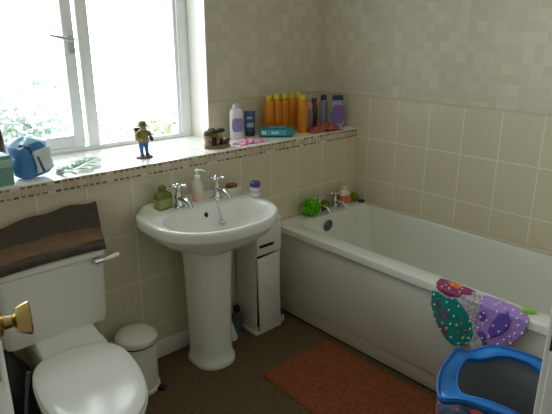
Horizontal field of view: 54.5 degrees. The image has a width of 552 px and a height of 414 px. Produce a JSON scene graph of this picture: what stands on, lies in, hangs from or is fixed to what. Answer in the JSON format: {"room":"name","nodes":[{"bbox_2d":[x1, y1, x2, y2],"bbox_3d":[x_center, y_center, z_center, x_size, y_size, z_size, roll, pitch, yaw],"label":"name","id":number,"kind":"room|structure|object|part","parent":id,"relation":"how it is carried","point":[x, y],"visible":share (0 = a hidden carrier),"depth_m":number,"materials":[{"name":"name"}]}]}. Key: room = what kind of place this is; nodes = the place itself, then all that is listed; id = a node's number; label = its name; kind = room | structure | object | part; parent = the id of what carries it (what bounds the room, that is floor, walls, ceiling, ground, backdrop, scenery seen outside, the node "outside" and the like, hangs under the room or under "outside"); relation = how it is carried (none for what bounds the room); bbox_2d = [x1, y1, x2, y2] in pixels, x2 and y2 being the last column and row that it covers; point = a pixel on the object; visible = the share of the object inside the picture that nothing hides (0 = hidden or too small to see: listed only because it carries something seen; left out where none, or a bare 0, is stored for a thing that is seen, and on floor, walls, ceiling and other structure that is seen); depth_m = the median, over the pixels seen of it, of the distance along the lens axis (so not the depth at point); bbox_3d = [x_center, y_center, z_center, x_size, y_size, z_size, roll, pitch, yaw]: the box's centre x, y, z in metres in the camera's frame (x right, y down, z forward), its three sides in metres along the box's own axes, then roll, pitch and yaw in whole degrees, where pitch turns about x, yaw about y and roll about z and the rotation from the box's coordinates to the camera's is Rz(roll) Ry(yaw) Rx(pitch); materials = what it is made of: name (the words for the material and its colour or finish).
{"room":"bathroom","nodes":[
{"label":"bathroom","id":0,"kind":"room"},
{"bbox_2d":[0,0,355,372],"bbox_3d":[-0.682,-0.486,2.569,2.660,2.400,0.560,-15,24,-39],"label":"wall","id":1,"kind":"structure","parent":0,"point":[256,48],"depth_m":2.86,"materials":[{"name":"beige tile"}]},
{"bbox_2d":[5,0,191,154],"bbox_3d":[-1.080,-0.818,2.342,1.623,1.216,0.078,-15,24,-39],"label":"window","id":2,"kind":"structure","parent":1,"relation":"in","point":[80,38],"depth_m":2.59,"materials":[{"name":"white plastic"}]},
{"bbox_3d":[-1.304,-0.750,2.177,0.960,1.140,0.034,-15,24,-39],"label":"sash","id":3,"kind":"part","parent":2,"relation":"part of","materials":[{"name":"white plastic"}]},
{"bbox_3d":[-0.973,-0.743,2.441,0.118,0.087,0.041,-15,24,-39],"label":"handle","id":4,"kind":"part","parent":2,"relation":"part of","materials":[{"name":"grey metal"}]},
{"bbox_2d":[0,123,355,189],"bbox_3d":[-0.661,-0.261,2.616,2.659,0.013,0.504,-15,24,-39],"label":"windowsill","id":5,"kind":"structure","parent":1,"relation":"attached to","point":[123,156],"depth_m":2.59,"materials":[{"name":"white tile"}]},
{"bbox_2d":[0,152,14,186],"bbox_3d":[-1.091,-0.136,2.021,0.112,0.117,0.152,15,23,39],"label":"tissue box","id":6,"kind":"object","parent":5,"relation":"on","point":[6,166],"visible":1,"depth_m":2.02,"materials":[{"name":"green cardboard"}]},
{"bbox_2d":[0,128,5,153],"bbox_3d":[-1.183,-0.292,2.251,0.070,0.272,0.070,-15,24,-39],"label":"bottle","id":7,"kind":"object","parent":6,"relation":"on","point":[2,144],"visible":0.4,"depth_m":2.25,"materials":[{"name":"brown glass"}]},
{"bbox_2d":[7,134,54,178],"bbox_3d":[-0.974,-0.206,2.139,0.127,0.168,0.165,9,20,25],"label":"pack","id":8,"kind":"object","parent":5,"relation":"on","point":[31,158],"visible":0.98,"depth_m":2.09},
{"bbox_3d":[-0.921,-0.189,2.126,0.006,0.100,0.096,8,20,24],"label":"white panel","id":9,"kind":"part","parent":8,"relation":"part of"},
{"bbox_2d":[54,157,102,174],"bbox_3d":[-0.842,-0.183,2.328,0.175,0.015,0.311,4,18,12],"label":"leaf sprig","id":10,"kind":"object","parent":5,"relation":"on","point":[86,162],"visible":1,"depth_m":2.31,"materials":[{"name":"green plant"}]},
{"bbox_2d":[133,121,152,158],"bbox_3d":[-0.614,-0.312,2.476,0.085,0.171,0.085,-15,24,-39],"label":"figurine","id":11,"kind":"object","parent":5,"relation":"on","point":[141,134],"visible":1,"depth_m":2.46,"materials":[{"name":"plastic"}]},
{"bbox_2d":[203,128,229,149],"bbox_3d":[-0.296,-0.350,2.707,0.162,0.101,0.090,-15,24,-39],"label":"ornament","id":12,"kind":"object","parent":5,"relation":"on","point":[213,138],"visible":1,"depth_m":2.68,"materials":[{"name":"ceramic"}]},
{"bbox_3d":[-0.309,-0.326,2.677,0.020,0.043,0.021,-15,24,-39],"label":"dark doorway","id":13,"kind":"part","parent":12,"relation":"part of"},
{"bbox_2d":[229,103,243,138],"bbox_3d":[-0.215,-0.467,2.923,0.076,0.190,0.053,-4,18,-13],"label":"bottle","id":14,"kind":"object","parent":5,"relation":"on","point":[235,114],"visible":1,"depth_m":2.90,"materials":[{"name":"white plastic"}]},
{"bbox_2d":[244,111,254,135],"bbox_3d":[-0.146,-0.470,3.014,0.058,0.140,0.049,-15,24,-39],"label":"tube","id":15,"kind":"object","parent":5,"relation":"on","point":[249,116],"visible":1,"depth_m":3.00,"materials":[{"name":"blue plastic"}]},
{"bbox_2d":[247,123,253,127],"bbox_3d":[-0.144,-0.458,3.001,0.040,0.025,0.007,-5,19,-15],"label":"print","id":16,"kind":"object","parent":15,"relation":"on","point":[249,125],"depth_m":3.00},
{"bbox_2d":[232,138,268,145],"bbox_3d":[-0.138,-0.355,2.848,0.212,0.025,0.107,-15,24,-39],"label":"flannel","id":17,"kind":"object","parent":5,"relation":"on","point":[243,142],"visible":1,"depth_m":2.82,"materials":[{"name":"pink fabric"}]},
{"bbox_2d":[263,95,273,125],"bbox_3d":[-0.041,-0.533,3.081,0.058,0.218,0.056,-15,24,-39],"label":"bottle","id":18,"kind":"object","parent":5,"relation":"on","point":[268,114],"visible":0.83,"depth_m":3.06,"materials":[{"name":"orange plastic"}]},
{"bbox_2d":[259,126,293,136],"bbox_3d":[0.004,-0.426,3.019,0.196,0.052,0.107,0,18,-1],"label":"packet","id":19,"kind":"object","parent":5,"relation":"on","point":[264,131],"visible":1,"depth_m":2.97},
{"bbox_3d":[0.005,-0.429,3.008,0.102,0.041,0.084,0,18,-1],"label":"blue panel","id":20,"kind":"part","parent":19,"relation":"part of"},
{"bbox_2d":[273,94,281,125],"bbox_3d":[0.003,-0.544,3.117,0.058,0.218,0.056,-15,24,-39],"label":"bottle","id":21,"kind":"object","parent":5,"relation":"on","point":[277,103],"visible":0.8,"depth_m":3.09,"materials":[{"name":"orange plastic"}]},
{"bbox_2d":[280,93,288,125],"bbox_3d":[0.046,-0.556,3.153,0.058,0.218,0.056,-15,24,-39],"label":"bottle","id":22,"kind":"object","parent":5,"relation":"on","point":[284,102],"visible":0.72,"depth_m":3.12,"materials":[{"name":"orange plastic"}]},
{"bbox_2d":[287,93,295,129],"bbox_3d":[0.090,-0.568,3.189,0.058,0.218,0.056,-15,24,-39],"label":"bottle","id":23,"kind":"object","parent":5,"relation":"on","point":[292,103],"visible":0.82,"depth_m":3.16,"materials":[{"name":"orange plastic"}]},
{"bbox_2d":[295,92,300,128],"bbox_3d":[0.133,-0.579,3.224,0.058,0.218,0.056,-15,24,-39],"label":"bottle","id":24,"kind":"object","parent":5,"relation":"on","point":[297,94],"visible":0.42,"depth_m":3.18,"materials":[{"name":"orange plastic"}]},
{"bbox_2d":[297,94,307,132],"bbox_3d":[0.154,-0.540,3.103,0.058,0.218,0.056,-15,24,-39],"label":"bottle","id":25,"kind":"object","parent":5,"relation":"on","point":[302,107],"visible":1,"depth_m":3.08,"materials":[{"name":"orange plastic"}]},
{"bbox_2d":[307,102,312,128],"bbox_3d":[0.197,-0.536,3.182,0.042,0.163,0.036,-15,24,-39],"label":"bottle","id":26,"kind":"object","parent":5,"relation":"on","point":[310,113],"visible":0.51,"depth_m":3.17,"materials":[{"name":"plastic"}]},
{"bbox_2d":[311,98,317,126],"bbox_3d":[0.230,-0.571,3.258,0.048,0.181,0.040,-15,24,-39],"label":"shampoo bottle","id":27,"kind":"object","parent":5,"relation":"on","point":[313,100],"visible":0.72,"depth_m":3.24,"materials":[{"name":"red plastic"}]},
{"bbox_2d":[319,94,327,124],"bbox_3d":[0.293,-0.595,3.309,0.052,0.195,0.042,-15,24,-39],"label":"bottle","id":28,"kind":"object","parent":5,"relation":"on","point":[323,103],"visible":0.84,"depth_m":3.29,"materials":[{"name":"grey plastic"}]},
{"bbox_2d":[308,122,343,133],"bbox_3d":[0.283,-0.477,3.180,0.251,0.052,0.097,-12,22,-34],"label":"cloth","id":29,"kind":"object","parent":5,"relation":"on","point":[319,128],"visible":0.94,"depth_m":3.15,"materials":[{"name":"red fabric"}]},
{"bbox_2d":[329,95,344,127],"bbox_3d":[0.374,-0.583,3.271,0.098,0.197,0.051,-3,18,-10],"label":"lotion bottle","id":30,"kind":"object","parent":5,"relation":"on","point":[337,107],"visible":0.97,"depth_m":3.25,"materials":[{"name":"plastic"}]},
{"bbox_2d":[0,128,356,202],"bbox_3d":[-0.494,-0.186,2.446,2.659,0.049,0.008,-15,24,-39],"label":"trim","id":31,"kind":"structure","parent":1,"relation":"attached to","point":[12,194],"depth_m":2.41,"materials":[{"name":"tile"}]},
{"bbox_2d":[156,310,233,358],"bbox_3d":[-0.758,0.753,2.493,1.940,0.090,0.014,-15,24,-39],"label":"baseboard","id":32,"kind":"structure","parent":1,"relation":"attached to","point":[177,341],"depth_m":2.69,"materials":[{"name":"white paint"}]},
{"bbox_2d":[185,0,209,137],"bbox_3d":[-1.038,-0.807,2.296,1.637,1.223,0.204,-15,24,-39],"label":"trim","id":33,"kind":"structure","parent":1,"relation":"attached to","point":[195,9],"depth_m":2.87,"materials":[{"name":"white paint"}]},
{"bbox_2d":[146,310,436,413],"bbox_3d":[0.108,1.168,1.519,3.900,0.100,3.860,-15,24,-39],"label":"floor","id":34,"kind":"structure","parent":0,"point":[240,387],"depth_m":2.50,"materials":[{"name":"brown carpet"}]},
{"bbox_2d":[3,349,41,413],"bbox_3d":[-1.012,0.726,2.070,0.178,0.402,0.187,-15,24,-39],"label":"bag","id":35,"kind":"object","parent":34,"relation":"on","point":[16,368],"visible":0.58,"depth_m":2.00,"materials":[{"name":"black plastic"}]},
{"bbox_2d":[24,371,30,413],"bbox_3d":[-0.906,0.780,1.927,0.116,0.387,0.116,-15,24,-39],"label":"toilet brush","id":36,"kind":"object","parent":34,"relation":"on","point":[28,373],"visible":1,"depth_m":1.91,"materials":[{"name":"black plastic"}]},
{"bbox_2d":[0,249,147,413],"bbox_3d":[-0.666,0.592,1.945,0.455,0.734,0.818,-15,24,-39],"label":"toilet","id":37,"kind":"object","parent":34,"relation":"on","point":[77,371],"visible":0.92,"depth_m":1.94,"materials":[{"name":"white ceramic"}]},
{"bbox_3d":[-0.885,0.191,2.043,0.418,0.032,0.204,-15,24,-39],"label":"cistern lid","id":38,"kind":"part","parent":37,"relation":"part of","materials":[{"name":"white ceramic"}]},
{"bbox_2d":[0,201,105,277],"bbox_3d":[-0.909,0.125,1.988,0.612,0.152,0.212,-15,24,-39],"label":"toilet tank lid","id":39,"kind":"object","parent":37,"relation":"on","point":[71,230],"visible":1,"depth_m":2.03,"materials":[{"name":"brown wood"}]},
{"bbox_3d":[-0.607,0.607,1.796,0.346,0.017,0.520,-15,24,-39],"label":"seat","id":40,"kind":"part","parent":37,"relation":"part of","materials":[{"name":"white plastic"}]},
{"bbox_3d":[-0.609,0.585,1.791,0.341,0.024,0.514,-15,24,-39],"label":"lid","id":41,"kind":"part","parent":37,"relation":"part of","materials":[{"name":"white plastic"}]},
{"bbox_3d":[-0.691,0.210,2.081,0.043,0.034,0.031,-15,24,-39],"label":"flush lever","id":42,"kind":"part","parent":37,"relation":"part of","materials":[{"name":"silver metal"}]},
{"bbox_3d":[-0.648,0.196,2.099,0.069,0.025,0.019,-13,22,-35],"label":"lever handle","id":43,"kind":"part","parent":37,"relation":"part of","materials":[{"name":"white plastic"}]},
{"bbox_2d":[114,323,167,395],"bbox_3d":[-0.611,0.681,2.389,0.185,0.290,0.199,-15,24,-39],"label":"pedal bin","id":44,"kind":"object","parent":34,"relation":"on","point":[139,339],"visible":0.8,"depth_m":2.33,"materials":[{"name":"white paint"}]},
{"bbox_3d":[-0.616,0.562,2.356,0.185,0.044,0.185,-15,24,-39],"label":"lid","id":45,"kind":"part","parent":44,"relation":"part of","materials":[{"name":"white paint"}]},
{"bbox_2d":[136,174,277,370],"bbox_3d":[-0.270,0.334,2.482,0.612,0.893,0.486,-15,24,-39],"label":"basin","id":46,"kind":"object","parent":34,"relation":"on","point":[206,233],"visible":0.99,"depth_m":2.46,"materials":[{"name":"white ceramic"}]},
{"bbox_2d":[153,185,172,210],"bbox_3d":[-0.505,-0.042,2.391,0.049,0.111,0.085,11,21,31],"label":"soap bottle","id":47,"kind":"object","parent":46,"relation":"on","point":[162,200],"visible":0.99,"depth_m":2.37,"materials":[{"name":"green plastic"}]},
{"bbox_2d":[169,182,193,208],"bbox_3d":[-0.413,-0.044,2.390,0.062,0.117,0.141,-15,24,-39],"label":"tap","id":48,"kind":"object","parent":46,"relation":"on","point":[181,202],"depth_m":2.40,"materials":[{"name":"silver metal"}]},
{"bbox_2d":[192,169,205,202],"bbox_3d":[-0.361,-0.100,2.493,0.062,0.159,0.048,-15,24,-39],"label":"pump bottle","id":49,"kind":"object","parent":46,"relation":"on","point":[197,185],"visible":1,"depth_m":2.48,"materials":[{"name":"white plastic"}]},
{"bbox_3d":[-0.270,0.102,2.406,0.612,0.212,0.486,-15,24,-39],"label":"bowl","id":50,"kind":"part","parent":46,"relation":"part of","materials":[{"name":"white ceramic"}]},
{"bbox_2d":[208,174,231,199],"bbox_3d":[-0.256,-0.088,2.525,0.062,0.117,0.141,-15,24,-39],"label":"tap","id":51,"kind":"object","parent":46,"relation":"on","point":[219,193],"depth_m":2.54,"materials":[{"name":"silver metal"}]},
{"bbox_3d":[-0.262,0.033,2.528,0.055,0.117,0.030,6,19,17],"label":"plug chain","id":52,"kind":"part","parent":46,"relation":"part of","materials":[{"name":"silver metal"}]},
{"bbox_2d":[221,184,241,194],"bbox_3d":[-0.220,-0.085,2.641,0.108,0.039,0.076,-15,24,-39],"label":"soap dish","id":53,"kind":"object","parent":46,"relation":"on","point":[233,191],"visible":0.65,"depth_m":2.62,"materials":[{"name":"beige ceramic"}]},
{"bbox_2d":[225,182,236,188],"bbox_3d":[-0.220,-0.104,2.634,0.060,0.028,0.042,-15,24,-39],"label":"soap bar","id":54,"kind":"object","parent":53,"relation":"in","point":[231,184],"visible":0.91,"depth_m":2.62,"materials":[{"name":"brown wax"}]},
{"bbox_2d":[249,180,260,197],"bbox_3d":[-0.101,-0.088,2.590,0.054,0.079,0.063,-15,24,-39],"label":"lotion bottle","id":55,"kind":"object","parent":46,"relation":"on","point":[255,190],"visible":1,"depth_m":2.57,"materials":[{"name":"white plastic"}]},
{"bbox_2d":[231,320,237,341],"bbox_3d":[-0.240,0.643,2.814,0.078,0.101,0.078,-15,24,-39],"label":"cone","id":56,"kind":"object","parent":34,"relation":"on","point":[234,334],"visible":0.27,"depth_m":2.80,"materials":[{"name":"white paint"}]},
{"bbox_2d":[232,305,241,332],"bbox_3d":[-0.209,0.598,2.878,0.046,0.148,0.060,10,20,27],"label":"bottle","id":57,"kind":"object","parent":34,"relation":"on","point":[237,316],"visible":0.94,"depth_m":2.86,"materials":[{"name":"blue plastic"}]},
{"bbox_2d":[236,215,280,335],"bbox_3d":[-0.082,0.350,2.851,0.178,0.635,0.193,-15,24,-39],"label":"base cabinet","id":58,"kind":"object","parent":34,"relation":"on","point":[258,262],"visible":0.71,"depth_m":2.81,"materials":[{"name":"white paint"}]},
{"bbox_3d":[-0.039,0.155,2.740,0.165,0.149,0.013,-15,24,-39],"label":"drawer","id":59,"kind":"part","parent":58,"relation":"part of","materials":[{"name":"white paint"}]},
{"bbox_3d":[-0.036,0.445,2.826,0.012,0.424,0.171,17,25,42],"label":"door","id":60,"kind":"part","parent":58,"relation":"part of","materials":[{"name":"white paint"}]},
{"bbox_2d":[261,340,435,413],"bbox_3d":[0.341,0.828,2.383,0.484,0.014,0.768,-15,24,-39],"label":"rug","id":61,"kind":"object","parent":34,"relation":"on","point":[325,378],"visible":0.98,"depth_m":2.42,"materials":[{"name":"orange carpet"}]},
{"bbox_2d":[280,191,551,392],"bbox_3d":[0.846,0.429,2.614,0.706,0.632,1.836,-15,24,-39],"label":"bathtub","id":62,"kind":"object","parent":34,"relation":"on","point":[364,275],"visible":0.79,"depth_m":2.70,"materials":[{"name":"white ceramic"}]},
{"bbox_2d":[301,198,320,215],"bbox_3d":[0.202,-0.001,3.071,0.114,0.104,0.119,-15,24,-39],"label":"sponge","id":63,"kind":"object","parent":62,"relation":"on","point":[311,206],"visible":1,"depth_m":3.04,"materials":[{"name":"green plastic"}]},
{"bbox_2d":[313,195,330,212],"bbox_3d":[0.274,-0.010,3.107,0.054,0.101,0.122,-15,24,-39],"label":"tap","id":64,"kind":"object","parent":62,"relation":"on","point":[318,197],"depth_m":3.11,"materials":[{"name":"silver metal"}]},
{"bbox_2d":[321,200,329,209],"bbox_3d":[0.290,-0.011,3.178,0.066,0.058,0.065,-15,24,-39],"label":"toy","id":65,"kind":"object","parent":62,"relation":"on","point":[324,202],"visible":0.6,"depth_m":3.16,"materials":[{"name":"green plastic"}]},
{"bbox_2d":[330,191,346,207],"bbox_3d":[0.378,-0.039,3.196,0.054,0.101,0.122,-15,24,-39],"label":"tap","id":66,"kind":"object","parent":62,"relation":"on","point":[332,205],"depth_m":3.21,"materials":[{"name":"silver metal"}]},
{"bbox_2d":[337,185,350,206],"bbox_3d":[0.414,-0.070,3.254,0.088,0.125,0.060,-15,24,-39],"label":"bottle","id":67,"kind":"object","parent":62,"relation":"on","point":[345,196],"visible":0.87,"depth_m":3.23,"materials":[{"name":"white plastic"}]},
{"bbox_2d":[351,192,358,200],"bbox_3d":[0.485,-0.065,3.349,0.062,0.056,0.064,-15,24,-39],"label":"toy","id":68,"kind":"object","parent":62,"relation":"on","point":[354,196],"visible":0.94,"depth_m":3.33,"materials":[{"name":"green plastic"}]},
{"bbox_3d":[0.605,0.515,2.413,0.020,0.396,1.823,-15,24,-39],"label":"panel","id":69,"kind":"part","parent":62,"relation":"part of","materials":[{"name":"white plastic"}]},
{"bbox_2d":[431,278,528,348],"bbox_3d":[0.810,0.468,2.155,0.085,0.242,0.405,-15,24,-39],"label":"bath mat","id":70,"kind":"object","parent":62,"relation":"hanging from","point":[499,322],"visible":0.98,"depth_m":2.13,"materials":[{"name":"multicoloured rubber"}]},
{"bbox_3d":[0.720,0.469,2.209,0.008,0.208,0.204,-15,24,-39],"label":"teal turtle panel","id":71,"kind":"part","parent":70,"relation":"part of","materials":[{"name":"rubber"}]},
{"bbox_3d":[0.733,0.342,2.211,0.076,0.030,0.166,-15,24,-39],"label":"coral panel","id":72,"kind":"part","parent":70,"relation":"part of","materials":[{"name":"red rubber"}]},
{"bbox_3d":[0.790,0.460,2.159,0.052,0.218,0.137,-15,24,-39],"label":"glitter panel","id":73,"kind":"part","parent":70,"relation":"part of","materials":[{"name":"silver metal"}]},
{"bbox_3d":[0.872,0.456,2.080,0.075,0.161,0.222,-15,24,-39],"label":"lilac panel","id":74,"kind":"part","parent":70,"relation":"part of","materials":[{"name":"rubber"}]},
{"bbox_2d":[521,306,535,313],"bbox_3d":[0.950,0.388,2.019,0.041,0.014,0.054,-15,24,-39],"label":"fish","id":75,"kind":"object","parent":62,"relation":"on","point":[525,309],"visible":1,"depth_m":2.01},
{"bbox_2d":[435,344,542,413],"bbox_3d":[0.749,0.771,1.823,0.382,0.460,0.382,13,22,34],"label":"step stool","id":76,"kind":"object","parent":34,"relation":"on","point":[493,378],"visible":0.9,"depth_m":1.91,"materials":[{"name":"blue plastic"}]},
{"bbox_2d":[322,0,551,251],"bbox_3d":[1.001,-0.549,2.766,0.120,2.400,2.500,-15,24,-39],"label":"wall","id":77,"kind":"structure","parent":0,"point":[481,170],"depth_m":2.79,"materials":[{"name":"beige tile"}]},
{"bbox_2d":[209,90,551,115],"bbox_3d":[0.680,-0.406,2.397,0.885,0.010,2.140,-15,24,-39],"label":"trim","id":78,"kind":"structure","parent":77,"relation":"attached to","point":[429,102],"depth_m":2.92,"materials":[{"name":"beige tile"}]},
{"bbox_3d":[0.731,0.022,1.001,2.760,2.400,0.100,-15,24,-39],"label":"wall","id":79,"kind":"structure","parent":0,"visible":0},
{"bbox_2d":[0,301,33,413],"bbox_3d":[-0.371,0.343,0.670,0.154,1.977,0.764,-8,20,-24],"label":"door","id":80,"kind":"structure","parent":79,"relation":"in","point":[21,320],"depth_m":0.92,"materials":[{"name":"white paint"}]},
{"bbox_3d":[-0.458,0.199,0.939,0.056,0.060,0.060,-9,20,-27],"label":"knob","id":81,"kind":"part","parent":80,"relation":"part of","materials":[{"name":"gold metal"}]},
{"bbox_2d":[533,309,551,413],"bbox_3d":[0.180,0.331,0.582,0.961,2.070,0.132,-15,24,-39],"label":"trim","id":82,"kind":"structure","parent":79,"relation":"attached to","point":[543,401],"depth_m":0.90,"materials":[{"name":"white paint"}]},
{"label":"outside","id":83,"kind":"structure","parent":0,"visible":0},
{"bbox_2d":[0,57,116,142],"bbox_3d":[-2.029,-0.253,4.722,1.847,2.056,1.082,-12,22,-33],"label":"tree","id":84,"kind":"object","parent":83,"point":[11,129],"visible":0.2,"depth_m":4.55,"materials":[{"name":"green plant"}]},
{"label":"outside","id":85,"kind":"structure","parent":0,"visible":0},
{"bbox_2d":[81,89,176,144],"bbox_3d":[-1.687,-0.786,7.173,0.962,1.566,1.964,17,24,41],"label":"shrub","id":86,"kind":"object","parent":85,"point":[153,122],"visible":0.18,"depth_m":6.88,"materials":[{"name":"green plant"}]}
]}

